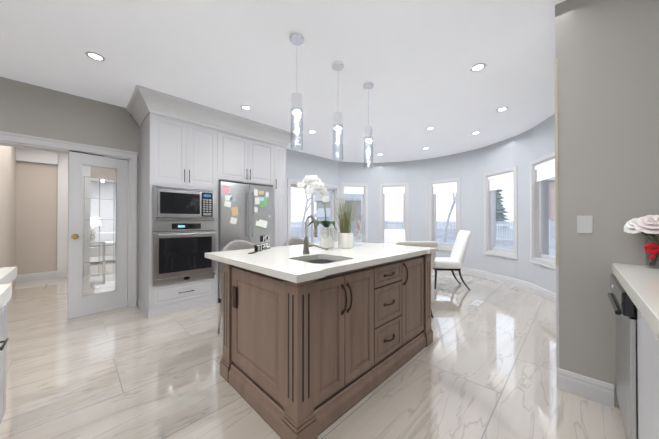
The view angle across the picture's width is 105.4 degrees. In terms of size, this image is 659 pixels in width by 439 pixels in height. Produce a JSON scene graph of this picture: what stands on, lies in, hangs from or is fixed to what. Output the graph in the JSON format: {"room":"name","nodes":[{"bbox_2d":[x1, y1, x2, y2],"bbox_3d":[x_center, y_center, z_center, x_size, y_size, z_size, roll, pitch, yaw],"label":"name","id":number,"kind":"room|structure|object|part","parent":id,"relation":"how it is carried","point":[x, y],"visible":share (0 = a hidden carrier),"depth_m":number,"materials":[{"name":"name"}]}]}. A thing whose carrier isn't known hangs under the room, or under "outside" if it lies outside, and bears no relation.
{"room":"kitchen","nodes":[
{"label":"kitchen","id":0,"kind":"room"},
{"bbox_2d":[0,145,15,284],"bbox_3d":[-5.389,-0.160,4.075,2.180,2.750,0.150,0,-1,45],"label":"wall","id":1,"kind":"structure","parent":0,"point":[7,153],"depth_m":4.32,"materials":[{"name":"paint"}]},
{"bbox_2d":[16,147,90,270],"bbox_3d":[-5.776,-0.152,5.299,0.250,2.750,1.050,0,-1,45],"label":"door frame","id":2,"kind":"structure","parent":0,"point":[60,160],"depth_m":5.32,"materials":[{"name":"paint"}]},
{"bbox_2d":[16,161,115,274],"bbox_3d":[-6.198,-0.154,4.943,0.150,2.750,6.450,0,-1,45],"label":"wall","id":3,"kind":"structure","parent":0,"point":[28,213],"depth_m":5.10,"materials":[{"name":"paint"}]},
{"bbox_2d":[86,177,115,274],"bbox_3d":[-4.929,0.143,6.077,0.060,2.170,1.390,0,-1,45],"label":"door frame","id":4,"kind":"structure","parent":3,"relation":"attached to","point":[88,190],"depth_m":5.59,"materials":[{"name":"white wood"}]},
{"bbox_2d":[90,182,115,231],"bbox_3d":[-9.847,-0.130,8.648,0.150,2.750,6.600,0,-1,45],"label":"wall","id":5,"kind":"structure","parent":0,"point":[105,203],"depth_m":9.68,"materials":[{"name":"paint"}]},
{"bbox_2d":[0,77,337,304],"bbox_3d":[-2.926,-0.164,3.447,0.150,2.750,8.915,0,-1,45],"label":"wall","id":6,"kind":"structure","parent":0,"point":[32,110],"depth_m":3.16,"materials":[{"name":"grey paint"}]},
{"bbox_2d":[0,131,137,306],"bbox_3d":[-3.384,0.130,2.973,0.200,2.155,1.760,0,-1,45],"label":"door frame","id":7,"kind":"structure","parent":6,"relation":"attached to","point":[30,142],"depth_m":3.48,"materials":[{"name":"white wood"}]},
{"bbox_2d":[67,151,127,318],"bbox_3d":[-2.999,0.188,3.278,0.047,2.027,0.578,0,0,35],"label":"door leaf","id":8,"kind":"structure","parent":6,"relation":"in","point":[78,304],"depth_m":3.20,"materials":[{"name":"white wood"}]},
{"bbox_2d":[71,166,116,294],"bbox_3d":[-3.002,0.137,3.216,0.178,1.675,0.444,0,-1,45],"label":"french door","id":9,"kind":"structure","parent":8,"relation":"attached to","point":[74,236],"depth_m":3.27,"materials":[{"name":"clear glass"}]},
{"bbox_3d":[-3.111,0.209,3.105,0.178,0.066,0.132,0,-1,45],"label":"knob","id":10,"kind":"part","parent":9,"relation":"part of","materials":[{"name":"gold metal"}]},
{"bbox_2d":[68,150,122,159],"bbox_3d":[-3.001,-0.832,3.282,0.032,0.011,0.572,0,0,36],"label":"seal","id":11,"kind":"object","parent":8,"relation":"attached to","point":[90,154],"visible":0.57,"depth_m":3.18,"materials":[{"name":"black"}]},
{"bbox_3d":[-3.001,0.137,3.276,0.009,1.363,0.302,0,0,36],"label":"french door bevels","id":12,"kind":"part","parent":8,"relation":"part of","materials":[{"name":"clear glass"}]},
{"bbox_2d":[222,131,273,187],"bbox_3d":[-1.546,-0.981,4.243,0.698,0.805,0.960,0,-1,45],"label":"upper cabinet","id":13,"kind":"object","parent":6,"relation":"attached to","point":[245,160],"depth_m":3.98,"materials":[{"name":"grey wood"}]},
{"bbox_2d":[288,178,338,243],"bbox_3d":[-0.399,0.175,6.019,0.210,2.105,1.600,0,-1,45],"label":"window","id":14,"kind":"structure","parent":6,"relation":"in","point":[333,190],"depth_m":6.02,"materials":[{"name":"white"}]},
{"bbox_3d":[-0.401,0.208,6.021,0.044,1.880,1.350,0,-1,45],"label":"glass","id":15,"kind":"part","parent":14,"relation":"part of","materials":[{"name":"clear glass"}]},
{"bbox_2d":[0,0,564,162],"bbox_3d":[-2.804,-1.533,4.441,16.200,0.001,10.490,0,-1,45],"label":"ceiling","id":16,"kind":"structure","parent":0,"point":[414,61],"depth_m":2.46,"materials":[{"name":"paint"}]},
{"bbox_2d":[85,51,104,60],"bbox_3d":[-2.205,-1.541,2.364,0.138,0.010,0.132,0,-1,45],"label":"recessed light","id":17,"kind":"object","parent":16,"relation":"in","point":[92,55],"depth_m":2.37,"materials":[{"name":"white"}]},
{"bbox_2d":[290,32,303,149],"bbox_3d":[-0.277,-1.072,2.135,0.125,0.950,0.124,0,-1,45],"label":"pendant light","id":18,"kind":"object","parent":16,"relation":"hanging from","point":[296,38],"visible":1,"depth_m":2.10,"materials":[{"name":"glass"}]},
{"bbox_2d":[332,61,343,160],"bbox_3d":[0.084,-1.070,2.502,0.125,0.950,0.124,0,-1,45],"label":"pendant light","id":19,"kind":"object","parent":16,"relation":"hanging from","point":[337,116],"visible":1,"depth_m":2.47,"materials":[{"name":"clear glass"}]},
{"bbox_2d":[363,82,373,168],"bbox_3d":[0.446,-1.068,2.868,0.125,0.950,0.124,0,-1,45],"label":"pendant light","id":20,"kind":"object","parent":16,"relation":"hanging from","point":[368,133],"visible":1,"depth_m":2.85,"materials":[{"name":"glass"}]},
{"bbox_3d":[0.446,-1.294,2.870,0.003,0.443,0.003,0,-1,45],"label":"cord","id":21,"kind":"part","parent":20,"relation":"part of","materials":[{"name":"grey plastic"}]},
{"bbox_2d":[470,63,485,71],"bbox_3d":[1.497,-1.540,2.535,0.136,0.010,0.140,0,-1,45],"label":"recessed light","id":22,"kind":"object","parent":16,"relation":"in","point":[477,67],"depth_m":2.54,"materials":[{"name":"white"}]},
{"bbox_2d":[0,255,626,438],"bbox_3d":[-2.832,1.217,4.394,16.200,0.001,10.410,0,-1,45],"label":"floor","id":23,"kind":"structure","parent":0,"point":[486,368],"depth_m":1.88,"materials":[{"name":"tile"}]},
{"bbox_2d":[0,266,16,424],"bbox_3d":[-1.175,0.731,0.385,2.515,0.920,0.743,0,-1,45],"label":"base cabinet","id":24,"kind":"object","parent":23,"relation":"on","point":[8,275],"depth_m":1.35,"materials":[{"name":"grey wood"}]},
{"bbox_2d":[90,241,105,262],"bbox_3d":[-6.693,0.935,7.104,0.500,0.600,0.500,0,-1,45],"label":"side table","id":25,"kind":"object","parent":23,"relation":"on","point":[103,254],"depth_m":7.09,"materials":[{"name":"silver metal"}]},
{"bbox_2d":[90,217,100,241],"bbox_3d":[-6.693,0.284,7.108,0.340,0.700,0.340,0,-1,45],"label":"table lamp","id":26,"kind":"object","parent":25,"relation":"on","point":[93,235],"depth_m":7.05,"materials":[{"name":"silver metal"}]},
{"bbox_3d":[-6.693,0.054,7.109,0.340,0.240,0.340,0,-1,45],"label":"lamp shade","id":27,"kind":"part","parent":26,"relation":"part of","materials":[{"name":"white"}]},
{"bbox_2d":[90,232,114,256],"bbox_3d":[-7.015,0.832,8.166,0.850,0.820,1.600,0,-1,45],"label":"sofa","id":28,"kind":"object","parent":23,"relation":"on","point":[109,243],"depth_m":7.77,"materials":[{"name":"grey"}]},
{"bbox_2d":[138,112,221,318],"bbox_3d":[-2.144,-0.088,3.600,0.741,2.600,0.832,0,-1,45],"label":"tall cabinet","id":29,"kind":"object","parent":23,"relation":"on","point":[203,190],"depth_m":3.32,"materials":[{"name":"grey wood"}]},
{"bbox_2d":[126,94,148,126],"bbox_3d":[-2.516,-1.427,3.284,0.671,0.224,0.152,0,-1,45],"label":"crown molding","id":30,"kind":"structure","parent":29,"relation":"attached to","point":[138,116],"depth_m":3.36,"materials":[{"name":"white wood"}]},
{"bbox_2d":[152,222,215,285],"bbox_3d":[-1.885,0.421,3.326,0.120,0.778,0.756,0,-1,45],"label":"oven","id":31,"kind":"object","parent":29,"relation":"in","point":[179,249],"depth_m":3.29,"materials":[{"name":"silver metal"}]},
{"bbox_2d":[152,185,215,219],"bbox_3d":[-1.908,-0.206,3.353,0.055,0.432,0.756,0,-1,45],"label":"microwave","id":32,"kind":"object","parent":29,"relation":"in","point":[169,202],"depth_m":3.30,"materials":[{"name":"silver metal"}]},
{"bbox_2d":[218,181,273,302],"bbox_3d":[-1.494,0.328,4.183,0.785,1.775,0.908,0,-1,45],"label":"fridge","id":33,"kind":"object","parent":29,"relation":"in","point":[245,209],"depth_m":3.88,"materials":[{"name":"silver metal"}]},
{"bbox_2d":[217,240,254,333],"bbox_3d":[-0.892,0.718,2.674,0.436,0.978,0.489,0,-1,45],"label":"stool","id":34,"kind":"object","parent":23,"relation":"on","point":[237,245],"visible":0.21,"depth_m":2.73,"materials":[{"name":"grey fabric"}]},
{"bbox_3d":[-0.896,0.417,2.679,0.427,0.377,0.489,0,-1,45],"label":"seat","id":35,"kind":"part","parent":34,"relation":"part of","materials":[{"name":"grey fabric"}]},
{"bbox_2d":[270,144,285,246],"bbox_3d":[-1.124,-0.081,4.656,0.710,2.600,0.272,0,-1,45],"label":"tall cabinet","id":36,"kind":"object","parent":23,"relation":"on","point":[277,194],"depth_m":4.41,"materials":[{"name":"grey wood"}]},
{"bbox_2d":[133,85,297,146],"bbox_3d":[-1.440,-1.424,3.748,0.152,0.224,2.324,0,-1,45],"label":"crown molding","id":37,"kind":"structure","parent":36,"relation":"attached to","point":[144,102],"depth_m":3.45,"materials":[{"name":"white wood"}]},
{"bbox_2d":[284,237,312,245],"bbox_3d":[-0.345,0.722,3.229,0.436,0.978,0.489,0,-1,45],"label":"stool","id":38,"kind":"object","parent":23,"relation":"on","point":[294,241],"visible":0.1,"depth_m":3.35,"materials":[{"name":"grey fabric"}]},
{"bbox_2d":[15,269,613,407],"bbox_3d":[-3.023,1.134,2.371,7.970,0.140,7.260,0,-1,45],"label":"baseboard","id":39,"kind":"structure","parent":23,"relation":"on","point":[599,391],"depth_m":1.72,"materials":[{"name":"white"}]},
{"bbox_2d":[220,255,432,438],"bbox_3d":[0.089,0.763,2.211,0.969,0.880,1.692,0,-1,45],"label":"kitchen island","id":40,"kind":"object","parent":23,"relation":"on","point":[318,339],"depth_m":1.60,"materials":[{"name":"brown wood"}]},
{"bbox_2d":[205,243,436,282],"bbox_3d":[0.013,0.303,2.321,1.262,0.040,1.776,0,-1,45],"label":"island countertop","id":41,"kind":"structure","parent":40,"relation":"on","point":[287,263],"depth_m":1.85,"materials":[{"name":"white stone"}]},
{"bbox_2d":[248,235,269,253],"bbox_3d":[-0.625,0.215,2.256,0.032,0.135,0.400,0,0,9],"label":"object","id":42,"kind":"object","parent":41,"relation":"on","point":[262,246],"visible":1,"depth_m":2.29,"materials":[{"name":"black"}]},
{"bbox_2d":[301,215,328,254],"bbox_3d":[-0.122,0.123,2.038,0.207,0.316,0.168,0,-1,45],"label":"faucet","id":43,"kind":"object","parent":41,"relation":"on","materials":[{"name":"silver metal"}]},
{"bbox_2d":[297,175,335,247],"bbox_3d":[-0.074,-0.087,2.507,0.436,0.741,0.370,0,-1,45],"label":"orchid","id":44,"kind":"object","parent":41,"relation":"on","point":[318,185],"visible":1,"depth_m":2.49,"materials":[{"name":"white plant"}]},
{"bbox_3d":[-0.029,0.181,2.543,0.134,0.205,0.134,0,-1,45],"label":"pot","id":45,"kind":"part","parent":44,"relation":"part of","materials":[{"name":"white ceramic"}]},
{"bbox_2d":[305,255,332,262],"bbox_3d":[-0.060,0.404,1.812,0.394,0.192,0.394,0,-1,45],"label":"sink","id":46,"kind":"object","parent":41,"relation":"in","point":[322,260],"depth_m":2.03,"materials":[{"name":"grey metal"}]},
{"bbox_2d":[330,228,337,248],"bbox_3d":[0.042,0.181,2.423,0.072,0.205,0.072,0,-1,45],"label":"wine glass","id":47,"kind":"object","parent":41,"relation":"on","point":[333,236],"visible":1,"depth_m":2.42,"materials":[{"name":"clear glass"}]},
{"bbox_2d":[331,197,360,247],"bbox_3d":[0.182,0.020,2.524,0.396,0.527,0.347,0,-1,45],"label":"grass plant","id":48,"kind":"object","parent":41,"relation":"on","point":[345,237],"visible":1,"depth_m":2.50,"materials":[{"name":"green plant"}]},
{"bbox_3d":[0.161,0.209,2.544,0.154,0.150,0.154,0,-1,45],"label":"pot","id":49,"kind":"part","parent":48,"relation":"part of","materials":[{"name":"white ceramic"}]},
{"bbox_2d":[351,204,364,245],"bbox_3d":[0.312,0.015,2.748,0.146,0.540,0.146,0,-1,45],"label":"apothecary jar","id":50,"kind":"object","parent":41,"relation":"on","point":[358,227],"visible":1,"depth_m":2.73,"materials":[{"name":"clear glass"}]},
{"bbox_2d":[384,229,405,242],"bbox_3d":[1.347,0.717,5.153,0.480,1.026,0.634,0,0,13],"label":"dining chair","id":51,"kind":"object","parent":23,"relation":"on","point":[392,235],"visible":0.44,"depth_m":5.37,"materials":[{"name":"white fabric"}]},
{"bbox_2d":[395,241,437,317],"bbox_3d":[1.068,0.745,3.378,0.536,0.946,0.647,0,0,0],"label":"dining chair","id":52,"kind":"object","parent":23,"relation":"on","point":[432,244],"visible":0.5,"depth_m":3.08,"materials":[{"name":"white fabric"}]},
{"bbox_2d":[432,230,470,289],"bbox_3d":[2.152,0.713,4.561,0.634,1.026,0.480,0,0,7],"label":"dining chair","id":53,"kind":"object","parent":23,"relation":"on","point":[454,262],"visible":0.96,"depth_m":4.36,"materials":[{"name":"white fabric"}]},
{"bbox_2d":[470,300,483,306],"bbox_3d":[2.127,1.208,3.625,0.100,0.008,0.300,0,-1,45],"label":"floor vent","id":54,"kind":"object","parent":23,"relation":"in","point":[477,303],"visible":1,"depth_m":3.60,"materials":[{"name":"white metal"}]},
{"bbox_2d":[607,263,658,438],"bbox_3d":[0.858,0.730,0.208,0.662,0.920,3.347,0,-1,45],"label":"base cabinet","id":55,"kind":"object","parent":23,"relation":"on","point":[633,296],"depth_m":1.15,"materials":[{"name":"grey wood"}]},
{"bbox_2d":[607,274,637,438],"bbox_3d":[1.800,0.769,1.177,0.642,0.855,0.594,0,-1,45],"label":"dishwasher","id":56,"kind":"object","parent":55,"relation":"in","point":[625,310],"depth_m":1.22,"materials":[{"name":"silver metal"}]},
{"bbox_2d":[624,215,658,267],"bbox_3d":[1.861,0.114,1.418,0.261,0.324,0.243,0,-1,45],"label":"vase","id":57,"kind":"object","parent":55,"relation":"on","point":[647,225],"visible":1,"depth_m":1.41,"materials":[{"name":"clear glass"}]},
{"bbox_3d":[1.880,0.192,1.424,0.112,0.170,0.112,0,-1,45],"label":"glass","id":58,"kind":"part","parent":57,"relation":"part of","materials":[{"name":"clear glass"}]},
{"bbox_2d":[338,114,555,293],"bbox_3d":[2.240,-0.151,5.498,4.763,2.750,1.898,0,-1,45],"label":"wall","id":59,"kind":"structure","parent":0,"point":[521,151],"depth_m":5.47,"materials":[{"name":"grey paint"}]},
{"bbox_2d":[341,183,367,242],"bbox_3d":[0.639,-0.109,6.733,0.752,1.696,0.226,0,0,-12],"label":"window","id":60,"kind":"structure","parent":59,"relation":"in","point":[364,206],"depth_m":6.70,"materials":[{"name":"white"}]},
{"bbox_2d":[344,186,363,193],"bbox_3d":[0.649,-0.781,6.692,0.566,0.183,0.058,0,0,-12],"label":"window blind","id":61,"kind":"object","parent":60,"relation":"attached to","point":[353,190],"visible":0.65,"depth_m":6.68,"materials":[{"name":"white fabric"}]},
{"bbox_2d":[380,183,408,242],"bbox_3d":[1.723,-0.110,6.706,0.752,1.696,0.226,0,0,15],"label":"window","id":62,"kind":"structure","parent":59,"relation":"in","point":[405,220],"depth_m":6.63,"materials":[{"name":"white"}]},
{"bbox_2d":[383,186,404,193],"bbox_3d":[1.712,-0.781,6.666,0.566,0.183,0.058,0,0,15],"label":"window blind","id":63,"kind":"object","parent":62,"relation":"attached to","point":[394,190],"visible":0.98,"depth_m":6.66,"materials":[{"name":"white fabric"}]},
{"bbox_2d":[429,177,460,250],"bbox_3d":[2.807,-0.114,6.076,0.752,1.696,0.238,0,-1,45],"label":"window","id":64,"kind":"structure","parent":59,"relation":"in","point":[433,222],"depth_m":6.11,"materials":[{"name":"white"}]},
{"bbox_2d":[433,182,456,193],"bbox_3d":[2.776,-0.755,6.047,0.566,0.243,0.068,0,-1,45],"label":"window blind","id":65,"kind":"object","parent":64,"relation":"attached to","point":[449,187],"visible":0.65,"depth_m":6.03,"materials":[{"name":"white fabric"}]},
{"bbox_2d":[483,166,517,259],"bbox_3d":[3.425,-0.121,4.940,0.226,1.696,0.752,0,0,-13],"label":"window","id":66,"kind":"structure","parent":59,"relation":"in","point":[490,197],"depth_m":5.17,"materials":[{"name":"white wood"}]},
{"bbox_2d":[488,172,512,190],"bbox_3d":[3.380,-0.743,4.934,0.058,0.283,0.566,0,0,-13],"label":"window blind","id":67,"kind":"object","parent":66,"relation":"attached to","point":[502,181],"visible":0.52,"depth_m":4.92,"materials":[{"name":"white fabric"}]},
{"bbox_2d":[448,267,555,303],"bbox_3d":[2.170,1.154,5.426,4.326,0.140,1.644,0,-1,45],"label":"baseboard","id":68,"kind":"structure","parent":59,"relation":"attached to","point":[541,292],"depth_m":4.62,"materials":[{"name":"white"}]},
{"bbox_2d":[529,152,555,269],"bbox_3d":[3.416,-0.128,3.876,0.226,1.696,0.752,0,0,14],"label":"window","id":69,"kind":"structure","parent":59,"relation":"in","point":[539,228],"depth_m":4.13,"materials":[{"name":"white wood"}]},
{"bbox_2d":[535,159,554,181],"bbox_3d":[3.371,-0.760,3.891,0.058,0.263,0.566,0,0,14],"label":"window blind","id":70,"kind":"object","parent":69,"relation":"attached to","point":[545,170],"visible":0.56,"depth_m":3.90,"materials":[{"name":"white fabric"}]},
{"bbox_2d":[555,0,658,408],"bbox_3d":[3.720,-0.175,1.718,3.100,2.750,2.810,0,-1,45],"label":"wall block","id":71,"kind":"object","parent":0,"point":[607,54],"visible":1,"depth_m":1.65,"materials":[{"name":"beige paint"}]},
{"bbox_2d":[554,58,558,265],"bbox_3d":[1.649,-0.415,1.822,0.016,1.490,0.054,0,-1,45],"label":"wall","id":72,"kind":"structure","parent":71,"relation":"attached to","point":[556,162],"depth_m":1.80,"materials":[{"name":"beige paint"}]},
{"bbox_2d":[556,266,558,367],"bbox_3d":[1.650,0.695,1.815,0.015,0.730,0.053,0,-1,45],"label":"trim","id":73,"kind":"structure","parent":71,"relation":"attached to","point":[557,316],"depth_m":1.80,"materials":[{"name":"white wood"}]},
{"bbox_2d":[577,216,592,232],"bbox_3d":[1.732,0.035,1.702,0.074,0.118,0.008,0,-1,45],"label":"switch plate","id":74,"kind":"object","parent":71,"relation":"attached to","point":[584,224],"visible":1,"depth_m":1.70,"materials":[{"name":"white plastic"}]},
{"label":"outside","id":75,"kind":"structure","parent":0,"visible":0},
{"bbox_2d":[22,227,554,324],"bbox_3d":[-0.143,1.881,14.093,100.000,0.001,100.000,0,-1,45],"label":"snow","id":76,"kind":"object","parent":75,"point":[449,241],"depth_m":23.20,"materials":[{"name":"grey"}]},
{"bbox_2d":[300,189,317,238],"bbox_3d":[-1.513,-3.235,20.218,5.869,10.342,5.082,0,-1,45],"label":"tree","id":77,"kind":"object","parent":76,"relation":"on","point":[304,214],"depth_m":20.67,"materials":[{"name":"grey plant"}]},
{"bbox_2d":[318,217,329,238],"bbox_3d":[0.483,0.860,26.125,2.600,2.200,3.000,0,0,15],"label":"wall","id":78,"kind":"structure","parent":76,"relation":"on","point":[321,219],"depth_m":24.94,"materials":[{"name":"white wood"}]},
{"bbox_2d":[315,208,352,216],"bbox_3d":[0.483,-0.720,26.135,3.400,0.960,3.800,0,0,15],"label":"roof","id":79,"kind":"structure","parent":78,"relation":"on","point":[321,211],"depth_m":25.32,"materials":[{"name":"grey"}]},
{"bbox_2d":[316,201,360,227],"bbox_3d":[2.438,-0.628,50.898,9.000,5.500,10.000,0,0,5],"label":"wall","id":80,"kind":"structure","parent":76,"relation":"on","point":[318,203],"depth_m":45.75,"materials":[{"name":"grey brick"}]},
{"bbox_2d":[315,191,360,201],"bbox_3d":[2.438,-4.978,50.926,9.800,3.200,10.800,0,0,5],"label":"roof","id":81,"kind":"structure","parent":80,"relation":"on","point":[346,196],"depth_m":46.80,"materials":[{"name":"grey"}]},
{"bbox_2d":[291,219,554,248],"bbox_3d":[3.258,0.954,17.587,38.757,1.900,24.606,0,-1,45],"label":"fence","id":82,"kind":"object","parent":76,"relation":"on","point":[507,224],"depth_m":24.87,"materials":[{"name":"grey wood"}]},
{"bbox_2d":[443,193,455,241],"bbox_3d":[11.033,-2.999,20.992,5.988,9.878,3.504,0,-1,45],"label":"tree","id":83,"kind":"object","parent":76,"relation":"on","point":[448,218],"depth_m":21.10,"materials":[{"name":"grey plant"}]},
{"bbox_2d":[496,189,510,231],"bbox_3d":[14.290,-2.325,22.420,3.787,8.520,3.885,0,-1,45],"label":"conifer","id":84,"kind":"object","parent":76,"relation":"on","point":[500,217],"depth_m":21.36,"materials":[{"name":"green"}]},
{"bbox_2d":[549,180,554,238],"bbox_3d":[30.181,-1.039,26.337,12.000,6.000,9.000,0,0,35],"label":"wall","id":85,"kind":"structure","parent":76,"relation":"on","point":[551,209],"depth_m":25.86,"materials":[{"name":"beige brick"}]}
]}

